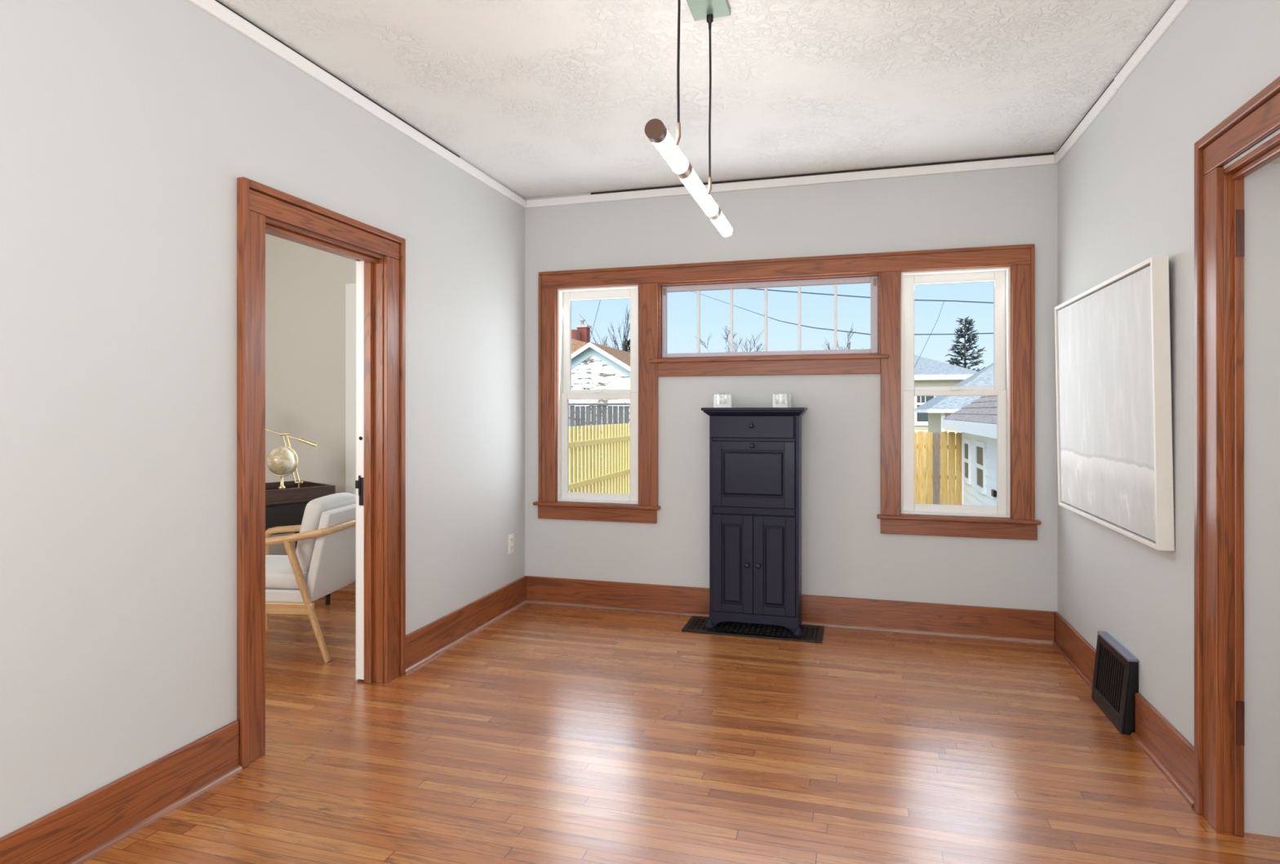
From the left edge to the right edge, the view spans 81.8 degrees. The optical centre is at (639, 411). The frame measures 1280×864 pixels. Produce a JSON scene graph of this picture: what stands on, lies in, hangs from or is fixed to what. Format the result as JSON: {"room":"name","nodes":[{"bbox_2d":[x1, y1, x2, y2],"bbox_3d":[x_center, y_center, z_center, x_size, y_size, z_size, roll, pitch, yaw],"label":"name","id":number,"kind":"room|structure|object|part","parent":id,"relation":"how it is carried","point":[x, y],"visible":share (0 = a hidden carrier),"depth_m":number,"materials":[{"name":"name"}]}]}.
{"room":"dining room","nodes":[
{"label":"dining room","id":0,"kind":"room"},
{"bbox_2d":[0,0,524,837],"bbox_3d":[-1.893,-0.080,1.825,0.157,2.860,7.650,0,0,16],"label":"wall","id":1,"kind":"structure","parent":0,"point":[129,129],"depth_m":2.48,"materials":[{"name":"grey paint"}]},
{"bbox_2d":[0,720,242,863],"bbox_3d":[-2.190,1.258,0.457,0.034,0.183,4.858,0,0,16],"label":"baseboard","id":2,"kind":"structure","parent":1,"relation":"attached to","point":[76,832],"depth_m":2.35,"materials":[{"name":"brown wood"}]},
{"bbox_3d":[-2.182,1.342,0.454,0.016,0.016,4.856,0,0,16],"label":"shoe molding","id":3,"kind":"part","parent":2,"relation":"part of","materials":[{"name":"brown wood"}]},
{"bbox_2d":[236,177,405,768],"bbox_3d":[-1.441,0.232,3.320,0.191,2.236,1.050,0,0,16],"label":"door frame","id":4,"kind":"structure","parent":1,"relation":"in","point":[384,280],"depth_m":3.32,"materials":[{"name":"brown wood"}]},
{"bbox_3d":[-1.497,0.289,2.869,0.021,2.122,0.092,0,0,16],"label":"casing","id":5,"kind":"part","parent":4,"relation":"part of","materials":[{"name":"brown wood"}]},
{"bbox_3d":[-1.372,-0.814,3.300,0.021,0.084,0.990,0,0,16],"label":"head casing","id":6,"kind":"part","parent":4,"relation":"part of","materials":[{"name":"brown wood"}]},
{"bbox_2d":[355,260,365,679],"bbox_3d":[-1.292,0.294,4.041,0.048,2.088,0.758,0,0,16],"label":"door","id":7,"kind":"structure","parent":4,"relation":"attached to","point":[359,482],"depth_m":3.69,"materials":[{"name":"white paint"}]},
{"bbox_3d":[-1.389,0.400,3.681,0.025,0.140,0.004,0,0,16],"label":"latch plate","id":8,"kind":"part","parent":7,"relation":"part of","materials":[{"name":"black metal"}]},
{"bbox_3d":[-1.250,0.289,3.723,0.021,2.122,0.110,0,0,16],"label":"casing","id":9,"kind":"part","parent":4,"relation":"part of","materials":[{"name":"brown wood"}]},
{"bbox_2d":[187,0,527,208],"bbox_3d":[-1.842,-1.472,1.688,0.018,0.067,7.415,0,0,16],"label":"crown molding","id":10,"kind":"structure","parent":1,"relation":"attached to","point":[215,8],"depth_m":3.31,"materials":[{"name":"white paint"}]},
{"bbox_2d":[405,575,527,673],"bbox_3d":[-1.010,1.258,4.526,0.034,0.183,1.500,0,0,16],"label":"baseboard","id":11,"kind":"structure","parent":1,"relation":"attached to","point":[424,643],"depth_m":4.37,"materials":[{"name":"brown wood"}]},
{"bbox_2d":[508,533,513,554],"bbox_3d":[-0.877,0.903,5.029,0.010,0.130,0.076,0,0,16],"label":"wall outlet","id":12,"kind":"object","parent":1,"relation":"attached to","point":[510,536],"visible":1,"depth_m":5.02,"materials":[{"name":"white plastic"}]},
{"bbox_2d":[265,151,1057,611],"bbox_3d":[-0.694,-0.080,5.337,6.693,2.860,0.235,0,0,16],"label":"wall","id":13,"kind":"structure","parent":0,"point":[845,552],"depth_m":4.77,"materials":[{"name":"grey paint"}]},
{"bbox_2d":[345,283,355,495],"bbox_3d":[-1.681,-0.113,5.546,1.220,1.725,0.185,0,0,16],"label":"window","id":14,"kind":"structure","parent":13,"relation":"in","point":[350,288],"depth_m":5.63,"materials":[{"name":"white plastic"}]},
{"bbox_2d":[533,284,660,523],"bbox_3d":[-0.283,-0.054,5.160,0.914,1.618,0.227,0,0,16],"label":"window","id":15,"kind":"structure","parent":13,"relation":"in","point":[607,510],"depth_m":5.15,"materials":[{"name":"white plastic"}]},
{"bbox_3d":[-0.271,-0.114,5.191,0.605,1.498,0.160,0,0,16],"label":"frame","id":16,"kind":"part","parent":15,"relation":"part of","materials":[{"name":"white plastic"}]},
{"bbox_3d":[-0.278,0.246,5.164,0.573,0.750,0.034,0,0,16],"label":"sash","id":17,"kind":"part","parent":15,"relation":"part of","materials":[{"name":"white plastic"}]},
{"bbox_3d":[-0.269,-0.474,5.198,0.573,0.750,0.034,0,0,16],"label":"sash","id":18,"kind":"part","parent":15,"relation":"part of","materials":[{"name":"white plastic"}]},
{"bbox_2d":[648,271,888,376],"bbox_3d":[0.823,-0.547,4.843,1.529,0.630,0.220,0,0,16],"label":"window","id":19,"kind":"structure","parent":13,"relation":"in","point":[835,361],"depth_m":4.77,"materials":[{"name":"brown wood"}]},
{"bbox_2d":[537,244,1040,540],"bbox_3d":[0.835,-0.111,4.835,3.172,1.732,0.227,0,0,16],"label":"window","id":20,"kind":"structure","parent":13,"relation":"in","point":[962,525],"depth_m":4.54,"materials":[{"name":"brown wood"}]},
{"bbox_3d":[-0.643,-0.108,5.189,0.108,1.505,0.022,0,0,16],"label":"casing","id":21,"kind":"part","parent":20,"relation":"part of","materials":[{"name":"brown wood"}]},
{"bbox_3d":[0.058,-0.108,4.985,0.131,1.505,0.022,0,0,16],"label":"mullion casing","id":22,"kind":"part","parent":20,"relation":"part of","materials":[{"name":"brown wood"}]},
{"bbox_3d":[0.800,-0.909,4.770,3.112,0.096,0.022,0,0,16],"label":"head casing","id":23,"kind":"part","parent":20,"relation":"part of","materials":[{"name":"brown wood"}]},
{"bbox_3d":[1.544,-0.108,4.554,0.116,1.505,0.022,0,0,16],"label":"mullion casing","id":24,"kind":"part","parent":20,"relation":"part of","materials":[{"name":"brown wood"}]},
{"bbox_3d":[1.929,-0.474,4.560,0.591,0.750,0.034,0,0,16],"label":"sash","id":25,"kind":"part","parent":20,"relation":"part of","materials":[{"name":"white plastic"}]},
{"bbox_3d":[1.919,0.246,4.527,0.591,0.750,0.034,0,0,16],"label":"sash","id":26,"kind":"part","parent":20,"relation":"part of","materials":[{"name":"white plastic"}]},
{"bbox_3d":[1.927,-0.114,4.553,0.623,1.498,0.160,0,0,16],"label":"frame","id":27,"kind":"part","parent":20,"relation":"part of","materials":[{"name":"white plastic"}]},
{"bbox_3d":[2.245,-0.108,4.351,0.102,1.505,0.022,0,0,16],"label":"casing","id":28,"kind":"part","parent":20,"relation":"part of","materials":[{"name":"brown wood"}]},
{"bbox_2d":[526,575,1054,644],"bbox_3d":[0.803,1.258,4.763,3.349,0.183,0.034,0,0,16],"label":"baseboard","id":29,"kind":"structure","parent":13,"relation":"attached to","point":[916,617],"depth_m":4.62,"materials":[{"name":"brown wood"}]},
{"bbox_3d":[0.801,1.342,4.754,3.349,0.016,0.016,0,0,16],"label":"shoe molding","id":30,"kind":"part","parent":29,"relation":"part of","materials":[{"name":"brown wood"}]},
{"bbox_2d":[526,151,1054,208],"bbox_3d":[0.806,-1.475,4.770,3.349,0.070,0.018,0,0,16],"label":"crown molding","id":31,"kind":"structure","parent":13,"relation":"attached to","point":[1043,158],"depth_m":4.67,"materials":[{"name":"white paint"}]},
{"bbox_2d":[82,590,1279,863],"bbox_3d":[-0.791,1.450,1.401,8.900,0.200,7.750,0,0,16],"label":"floor","id":32,"kind":"structure","parent":0,"point":[548,733],"depth_m":2.86,"materials":[{"name":"brown wood"}]},
{"bbox_2d":[265,480,335,604],"bbox_3d":[-2.758,0.934,4.896,0.560,0.832,1.250,0,0,43],"label":"desk","id":33,"kind":"object","parent":32,"relation":"on","point":[286,506],"visible":0.23,"depth_m":4.96,"materials":[{"name":"brown wood"}]},
{"bbox_2d":[266,445,297,488],"bbox_3d":[-2.481,0.418,5.120,0.196,0.353,0.196,0,0,37],"label":"desk globe","id":34,"kind":"object","parent":33,"relation":"on","point":[281,460],"visible":0.87,"depth_m":5.06,"materials":[{"name":"gold metal"}]},
{"bbox_3d":[-2.367,0.715,4.916,0.010,0.170,0.540,0,0,43],"label":"drawer","id":35,"kind":"part","parent":33,"relation":"part of","materials":[{"name":"black wood"}]},
{"bbox_2d":[265,428,317,447],"bbox_3d":[-2.468,0.191,5.280,0.370,0.127,0.092,0,0,2],"label":"desk lamp","id":36,"kind":"object","parent":33,"relation":"on","point":[309,442],"depth_m":5.28,"materials":[{"name":"gold metal"}]},
{"bbox_3d":[-2.508,0.338,5.280,0.100,0.338,0.011,0,0,0],"label":"arm","id":37,"kind":"part","parent":36,"relation":"part of","materials":[{"name":"gold metal"}]},
{"bbox_3d":[-2.479,0.338,5.280,0.100,0.338,0.011,0,0,0],"label":"arm","id":38,"kind":"part","parent":36,"relation":"part of","materials":[{"name":"gold metal"}]},
{"bbox_2d":[291,468,302,488],"bbox_3d":[-2.427,0.477,5.279,0.076,0.133,0.092,0,0,2],"label":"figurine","id":39,"kind":"object","parent":33,"relation":"on","point":[298,482],"depth_m":5.28,"materials":[{"name":"gold metal"}]},
{"bbox_3d":[-2.181,1.083,5.162,0.045,0.535,0.045,0,0,43],"label":"leg","id":40,"kind":"part","parent":33,"relation":"part of","materials":[{"name":"black wood"}]},
{"bbox_2d":[265,492,355,662],"bbox_3d":[-2.010,0.919,4.294,0.751,0.873,0.588,0,0,6],"label":"armchair","id":41,"kind":"object","parent":32,"relation":"on","point":[322,562],"visible":0.7,"depth_m":4.07,"materials":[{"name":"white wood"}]},
{"bbox_3d":[-2.328,1.078,4.600,0.048,0.546,0.042,0,0,6],"label":"leg","id":42,"kind":"part","parent":41,"relation":"part of","materials":[{"name":"brown wood"}]},
{"bbox_3d":[-2.066,1.014,4.300,0.555,0.072,0.504,0,0,6],"label":"seat","id":43,"kind":"part","parent":41,"relation":"part of","materials":[{"name":"fabric"}]},
{"bbox_2d":[265,555,308,589],"bbox_3d":[-2.093,0.932,4.303,0.584,0.122,0.514,0,0,6],"label":"seat cushion","id":44,"kind":"object","parent":41,"relation":"on","point":[279,574],"depth_m":4.06,"materials":[{"name":"fabric"}]},
{"bbox_3d":[-2.070,1.070,4.029,0.615,0.064,0.026,0,0,6],"label":"rail","id":45,"kind":"part","parent":41,"relation":"part of","materials":[{"name":"brown wood"}]},
{"bbox_3d":[-1.804,1.022,4.000,0.269,0.667,0.048,0,0,6],"label":"leg","id":46,"kind":"part","parent":41,"relation":"part of","materials":[{"name":"brown wood"}]},
{"bbox_3d":[-2.010,0.716,4.294,0.750,0.181,0.588,0,0,6],"label":"arm rail","id":47,"kind":"part","parent":41,"relation":"part of","materials":[{"name":"brown wood"}]},
{"bbox_2d":[295,492,355,571],"bbox_3d":[-1.815,0.695,4.293,0.197,0.425,0.472,0,0,6],"label":"cushion","id":48,"kind":"object","parent":41,"relation":"on","point":[343,557],"depth_m":4.10,"materials":[{"name":"fabric"}]},
{"bbox_3d":[-2.012,1.070,4.566,0.615,0.064,0.026,0,0,6],"label":"rail","id":49,"kind":"part","parent":41,"relation":"part of","materials":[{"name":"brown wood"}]},
{"bbox_2d":[681,615,824,642],"bbox_3d":[0.702,1.345,4.571,0.840,0.010,0.320,0,0,16],"label":"floor vent","id":50,"kind":"object","parent":32,"relation":"in","point":[814,633],"visible":0.79,"depth_m":4.53,"materials":[{"name":"black metal"}]},
{"bbox_2d":[701,407,807,635],"bbox_3d":[0.719,0.659,4.628,0.627,1.362,0.291,0,0,16],"label":"cabinet","id":51,"kind":"object","parent":50,"relation":"on","point":[755,453],"visible":1,"depth_m":4.52,"materials":[{"name":"blue paint"}]},
{"bbox_2d":[713,394,731,407],"bbox_3d":[0.526,-0.064,4.705,0.108,0.083,0.108,0,0,10],"label":"candle holder","id":52,"kind":"object","parent":51,"relation":"on","point":[719,400],"visible":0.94,"depth_m":4.65,"materials":[{"name":"clear glass"}]},
{"bbox_3d":[0.571,0.939,4.560,0.252,0.599,0.019,0,0,16],"label":"door","id":53,"kind":"part","parent":51,"relation":"part of","materials":[{"name":"blue paint"}]},
{"bbox_3d":[0.653,0.941,4.511,0.031,0.030,0.030,0,0,16],"label":"knob","id":54,"kind":"part","parent":51,"relation":"part of","materials":[{"name":"black metal"}]},
{"bbox_3d":[0.678,0.089,4.503,0.031,0.030,0.030,0,0,16],"label":"knob","id":55,"kind":"part","parent":51,"relation":"part of","materials":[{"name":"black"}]},
{"bbox_3d":[0.683,0.211,4.502,0.031,0.030,0.030,0,0,16],"label":"knob","id":56,"kind":"part","parent":51,"relation":"part of","materials":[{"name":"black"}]},
{"bbox_3d":[0.681,0.096,4.529,0.515,0.134,0.020,0,0,16],"label":"drawer","id":57,"kind":"part","parent":51,"relation":"part of","materials":[{"name":"blue paint"}]},
{"bbox_3d":[0.719,0.003,4.628,0.627,0.050,0.290,0,0,16],"label":"cornice","id":58,"kind":"part","parent":51,"relation":"part of","materials":[{"name":"blue paint"}]},
{"bbox_3d":[0.720,0.941,4.491,0.031,0.030,0.030,0,0,16],"label":"knob","id":59,"kind":"part","parent":51,"relation":"part of","materials":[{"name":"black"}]},
{"bbox_3d":[0.816,0.939,4.489,0.252,0.599,0.019,0,0,16],"label":"door","id":60,"kind":"part","parent":51,"relation":"part of","materials":[{"name":"blue paint"}]},
{"bbox_2d":[772,394,791,407],"bbox_3d":[0.880,-0.064,4.602,0.108,0.083,0.108,0,0,8],"label":"candle holder","id":61,"kind":"object","parent":51,"relation":"on","point":[778,400],"visible":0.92,"depth_m":4.55,"materials":[{"name":"clear glass"}]},
{"bbox_2d":[217,0,1174,198],"bbox_3d":[-0.781,-1.610,1.435,8.900,0.200,7.820,0,0,16],"label":"ceiling","id":62,"kind":"structure","parent":0,"point":[544,98],"depth_m":3.32,"materials":[{"name":"white paint"}]},
{"bbox_2d":[644,0,733,237],"bbox_3d":[0.260,-1.154,2.771,0.148,0.712,1.308,0,0,16],"label":"pendant light","id":63,"kind":"object","parent":62,"relation":"hanging from","point":[655,131],"visible":1,"depth_m":2.69,"materials":[{"name":"silver metal"}]},
{"bbox_2d":[652,130,688,173],"bbox_3d":[0.093,-0.830,2.349,0.056,0.056,0.295,0,0,16],"label":"diffuser","id":64,"kind":"object","parent":63,"relation":"attached to","point":[668,148],"depth_m":2.33,"materials":[{"name":"white"}]},
{"bbox_3d":[0.119,-1.176,2.271,0.011,0.632,0.008,0,0,16],"label":"cord","id":65,"kind":"part","parent":63,"relation":"part of","materials":[{"name":"black plastic"}]},
{"bbox_2d":[680,168,717,215],"bbox_3d":[0.221,-0.830,2.790,0.056,0.056,0.518,0,0,16],"label":"diffuser","id":66,"kind":"object","parent":63,"relation":"attached to","point":[691,181],"depth_m":2.77,"materials":[{"name":"white"}]},
{"bbox_3d":[0.264,-1.175,2.790,0.011,0.635,0.008,0,0,16],"label":"cord","id":67,"kind":"part","parent":63,"relation":"part of","materials":[{"name":"black plastic"}]},
{"bbox_2d":[711,211,732,236],"bbox_3d":[0.352,-0.830,3.241,0.056,0.056,0.322,0,0,16],"label":"diffuser","id":68,"kind":"object","parent":63,"relation":"attached to","point":[721,223],"depth_m":3.23,"materials":[{"name":"white"}]},
{"bbox_2d":[1057,0,1279,746],"bbox_3d":[1.427,-0.080,0.739,0.056,2.860,7.415,0,0,16],"label":"wall","id":69,"kind":"structure","parent":0,"point":[1126,186],"depth_m":2.87,"materials":[{"name":"grey paint"}]},
{"bbox_2d":[1052,611,1096,690],"bbox_3d":[2.296,1.258,3.894,0.034,0.183,0.870,0,0,16],"label":"baseboard","id":70,"kind":"structure","parent":69,"relation":"attached to","point":[1074,648],"depth_m":3.90,"materials":[{"name":"brown wood"}]},
{"bbox_3d":[2.285,1.342,3.888,0.016,0.016,0.852,0,0,16],"label":"shoe molding","id":71,"kind":"part","parent":70,"relation":"part of","materials":[{"name":"brown wood"}]},
{"bbox_2d":[1054,255,1174,551],"bbox_3d":[2.129,-0.029,3.400,0.074,1.091,1.387,0,0,16],"label":"painting","id":72,"kind":"object","parent":69,"relation":"attached to","point":[1114,419],"visible":1,"depth_m":3.13,"materials":[{"name":"beige paint"}]},
{"bbox_2d":[1091,631,1137,734],"bbox_3d":[2.099,1.191,3.278,0.065,0.318,0.410,0,0,16],"label":"air vent","id":73,"kind":"object","parent":69,"relation":"in","point":[1115,677],"visible":0.96,"depth_m":3.21,"materials":[{"name":"black metal"}]},
{"bbox_3d":[2.049,1.198,3.084,0.053,0.305,0.006,0,0,16],"label":"panel","id":74,"kind":"part","parent":73,"relation":"part of","materials":[{"name":"black metal"}]},
{"bbox_2d":[1053,0,1191,164],"bbox_3d":[1.392,-1.473,0.749,0.018,0.074,7.415,0,0,16],"label":"crown molding","id":75,"kind":"structure","parent":69,"relation":"attached to","point":[1177,6],"depth_m":3.20,"materials":[{"name":"white paint"}]},
{"bbox_2d":[1130,692,1194,807],"bbox_3d":[1.976,1.258,2.793,0.034,0.183,0.577,0,0,16],"label":"baseboard","id":76,"kind":"structure","parent":69,"relation":"attached to","point":[1172,753],"depth_m":2.77,"materials":[{"name":"brown wood"}]},
{"bbox_3d":[1.968,1.342,2.796,0.016,0.016,0.577,0,0,16],"label":"shoe molding","id":77,"kind":"part","parent":76,"relation":"part of","materials":[{"name":"brown wood"}]},
{"bbox_2d":[1194,75,1279,835],"bbox_3d":[1.743,0.222,1.887,0.090,2.257,1.255,0,0,16],"label":"door frame","id":78,"kind":"structure","parent":69,"relation":"in","point":[1219,193],"depth_m":2.37,"materials":[{"name":"brown wood"}]},
{"bbox_3d":[1.875,0.282,2.418,0.021,2.135,0.100,0,0,16],"label":"casing","id":79,"kind":"part","parent":78,"relation":"part of","materials":[{"name":"brown wood"}]},
{"bbox_3d":[1.722,-0.831,1.893,0.021,0.092,1.195,0,0,16],"label":"head casing","id":80,"kind":"part","parent":78,"relation":"part of","materials":[{"name":"brown wood"}]},
{"bbox_2d":[1244,163,1279,836],"bbox_3d":[2.913,-0.080,2.156,2.007,2.860,0.135,0,0,16],"label":"wall","id":81,"kind":"structure","parent":0,"point":[1262,186],"depth_m":2.36,"materials":[{"name":"grey paint"}]},
{"bbox_2d":[1267,156,1279,164],"bbox_3d":[2.537,-0.818,1.042,1.907,0.065,2.215,0,0,16],"label":"ceiling","id":82,"kind":"structure","parent":0,"point":[1276,161],"depth_m":2.33,"materials":[{"name":"white paint"}]},
{"label":"outside","id":83,"kind":"structure","parent":0,"visible":0},
{"bbox_2d":[916,466,955,504],"bbox_3d":[13.293,2.500,45.810,120.000,0.300,84.600,0,0,16],"label":"ground","id":84,"kind":"structure","parent":83,"point":[917,466],"depth_m":21.28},
{"bbox_2d":[571,319,591,353],"bbox_3d":[-4.687,-0.793,30.723,14.000,6.286,5.772,0,0,16],"label":"house","id":85,"kind":"structure","parent":84,"relation":"on","point":[580,337],"depth_m":31.32,"materials":[{"name":"brown brick"}]},
{"bbox_2d":[584,320,607,345],"bbox_3d":[-1.496,-1.409,41.153,2.859,7.529,4.601,0,0,16],"label":"bare tree","id":86,"kind":"object","parent":84,"relation":"on","point":[584,320],"visible":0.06,"depth_m":39.84,"materials":[{"name":"grey plant"}]},
{"bbox_2d":[568,422,630,493],"bbox_3d":[-0.679,1.270,13.629,0.100,2.160,5.000,0,0,16],"label":"fence","id":87,"kind":"object","parent":84,"relation":"on","point":[597,440],"visible":0.38,"depth_m":13.51,"materials":[{"name":"yellow wood"}]},
{"bbox_3d":[-0.678,0.550,13.603,0.043,0.090,4.950,0,0,16],"label":"rail","id":88,"kind":"part","parent":87,"relation":"part of","materials":[{"name":"yellow wood"}]},
{"bbox_3d":[-0.678,1.230,13.603,0.043,0.090,4.950,0,0,16],"label":"rail","id":89,"kind":"part","parent":87,"relation":"part of","materials":[{"name":"yellow wood"}]},
{"bbox_2d":[568,342,630,493],"bbox_3d":[-0.561,0.251,22.391,5.900,4.199,5.620,0,0,16],"label":"neighboring house","id":90,"kind":"structure","parent":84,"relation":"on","point":[594,366],"depth_m":19.93,"materials":[{"name":"white wood"}]},
{"bbox_2d":[568,403,630,493],"bbox_3d":[-1.383,1.076,18.738,5.100,2.549,0.100,0,0,16],"label":"fence","id":91,"kind":"object","parent":84,"relation":"on","point":[590,410],"visible":0.15,"depth_m":18.63,"materials":[{"name":"grey wood"}]},
{"bbox_3d":[-1.383,-0.174,18.738,5.100,0.050,0.100,0,0,16],"label":"rail","id":92,"kind":"part","parent":91,"relation":"part of","materials":[{"name":"grey wood"}]},
{"bbox_2d":[601,302,630,351],"bbox_3d":[-1.026,-1.546,38.092,2.054,7.801,2.546,0,0,16],"label":"bare tree","id":93,"kind":"object","parent":84,"relation":"on","point":[628,331],"visible":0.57,"depth_m":37.55,"materials":[{"name":"grey plant"}]},
{"bbox_2d":[621,338,630,351],"bbox_3d":[-0.753,-0.989,44.029,1.791,6.677,1.863,0,0,-30],"label":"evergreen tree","id":94,"kind":"object","parent":84,"relation":"on","point":[628,344],"visible":0.06,"depth_m":43.94,"materials":[{"name":"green plant"}]},
{"bbox_2d":[694,334,737,351],"bbox_3d":[5.479,-1.302,45.980,4.035,7.306,2.150,0,0,40],"label":"bare tree","id":95,"kind":"object","parent":84,"relation":"on","point":[712,335],"visible":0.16,"depth_m":46.66,"materials":[{"name":"grey plant"}]},
{"bbox_2d":[721,325,764,351],"bbox_3d":[7.468,-1.810,51.663,3.537,8.324,2.542,0,0,7],"label":"bare tree","id":96,"kind":"object","parent":84,"relation":"on","point":[734,335],"visible":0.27,"depth_m":51.65,"materials":[{"name":"grey plant"}]},
{"bbox_2d":[751,334,761,351],"bbox_3d":[8.832,-1.870,58.174,2.425,8.449,3.593,0,0,-12],"label":"bare tree","id":97,"kind":"object","parent":84,"relation":"on","point":[752,335],"visible":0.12,"depth_m":58.54,"materials":[{"name":"grey plant"}]},
{"bbox_2d":[823,322,862,350],"bbox_3d":[12.373,-1.563,45.354,2.739,7.830,3.115,0,0,16],"label":"bare tree","id":98,"kind":"object","parent":84,"relation":"on","point":[849,343],"visible":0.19,"depth_m":45.18,"materials":[{"name":"grey plant"}]},
{"bbox_2d":[914,431,961,505],"bbox_3d":[5.406,1.382,15.331,2.400,1.936,0.060,0,0,16],"label":"fence","id":99,"kind":"object","parent":84,"relation":"on","point":[924,446],"visible":0.31,"depth_m":15.10,"materials":[{"name":"yellow wood"}]},
{"bbox_2d":[914,355,977,466],"bbox_3d":[11.294,-0.348,34.931,8.300,5.395,7.940,0,0,16],"label":"house","id":100,"kind":"structure","parent":84,"relation":"on","point":[927,371],"depth_m":31.18,"materials":[{"name":"grey"}]},
{"bbox_3d":[12.049,-0.126,31.210,0.667,1.132,0.015,0,0,16],"label":"pane","id":101,"kind":"part","parent":100,"relation":"part of","materials":[{"name":"grey glass"}]},
{"bbox_2d":[914,362,993,488],"bbox_3d":[13.237,0.153,23.756,8.030,4.394,6.030,0,0,16],"label":"shed","id":102,"kind":"object","parent":84,"relation":"on","point":[939,407],"visible":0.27,"depth_m":22.83,"materials":[{"name":"grey"}]},
{"bbox_2d":[945,315,986,371],"bbox_3d":[19.186,-1.655,43.781,4.464,8.009,4.537,0,0,-4],"label":"spruce tree","id":103,"kind":"object","parent":84,"relation":"on","point":[971,337],"visible":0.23,"depth_m":43.88,"materials":[{"name":"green plant"}]},
{"bbox_2d":[941,395,996,506],"bbox_3d":[7.484,0.483,10.703,4.950,3.735,8.130,0,0,16],"label":"garage","id":104,"kind":"structure","parent":84,"relation":"on","point":[976,421],"depth_m":12.72,"materials":[{"name":"white"}]},
{"bbox_3d":[6.330,0.956,14.281,0.018,0.660,0.591,0,0,16],"label":"pane","id":105,"kind":"part","parent":104,"relation":"part of","materials":[{"name":"grey glass"}]},
{"bbox_3d":[5.887,0.956,12.756,0.018,0.682,0.767,0,0,16],"label":"pane","id":106,"kind":"part","parent":104,"relation":"part of","materials":[{"name":"grey glass"}]},
{"bbox_2d":[991,488,996,497],"bbox_3d":[5.508,1.274,11.483,0.060,0.100,0.180,0,0,16],"label":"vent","id":107,"kind":"object","parent":104,"relation":"attached to","point":[993,491],"depth_m":11.40,"materials":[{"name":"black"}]},
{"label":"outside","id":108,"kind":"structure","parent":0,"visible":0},
{"bbox_2d":[748,288,993,303],"bbox_3d":[5.734,-5.398,30.000,109.112,5.878,0.048,0,0,0],"label":"power line","id":109,"kind":"object","parent":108,"point":[748,288],"visible":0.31,"depth_m":29.98,"materials":[{"name":"grey"}]},
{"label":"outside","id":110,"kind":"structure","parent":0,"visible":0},
{"bbox_2d":[692,291,993,334],"bbox_3d":[18.164,-5.827,26.000,68.174,6.290,0.040,0,0,0],"label":"power line","id":111,"kind":"object","parent":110,"point":[692,291],"visible":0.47,"depth_m":25.98,"materials":[{"name":"grey"}]},
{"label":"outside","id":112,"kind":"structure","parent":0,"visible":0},
{"bbox_2d":[914,301,944,367],"bbox_3d":[10.075,-2.408,25.985,0.076,4.167,9.242,0,0,30],"label":"power line","id":113,"kind":"object","parent":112,"point":[944,301],"visible":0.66,"depth_m":26.54,"materials":[{"name":"grey"}]},
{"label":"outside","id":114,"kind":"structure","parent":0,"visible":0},
{"bbox_2d":[584,299,600,345],"bbox_3d":[-1.437,-3.510,23.485,0.157,2.386,7.146,0,0,-11],"label":"power line","id":115,"kind":"object","parent":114,"point":[600,300],"visible":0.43,"depth_m":23.63,"materials":[{"name":"grey"}]}
]}

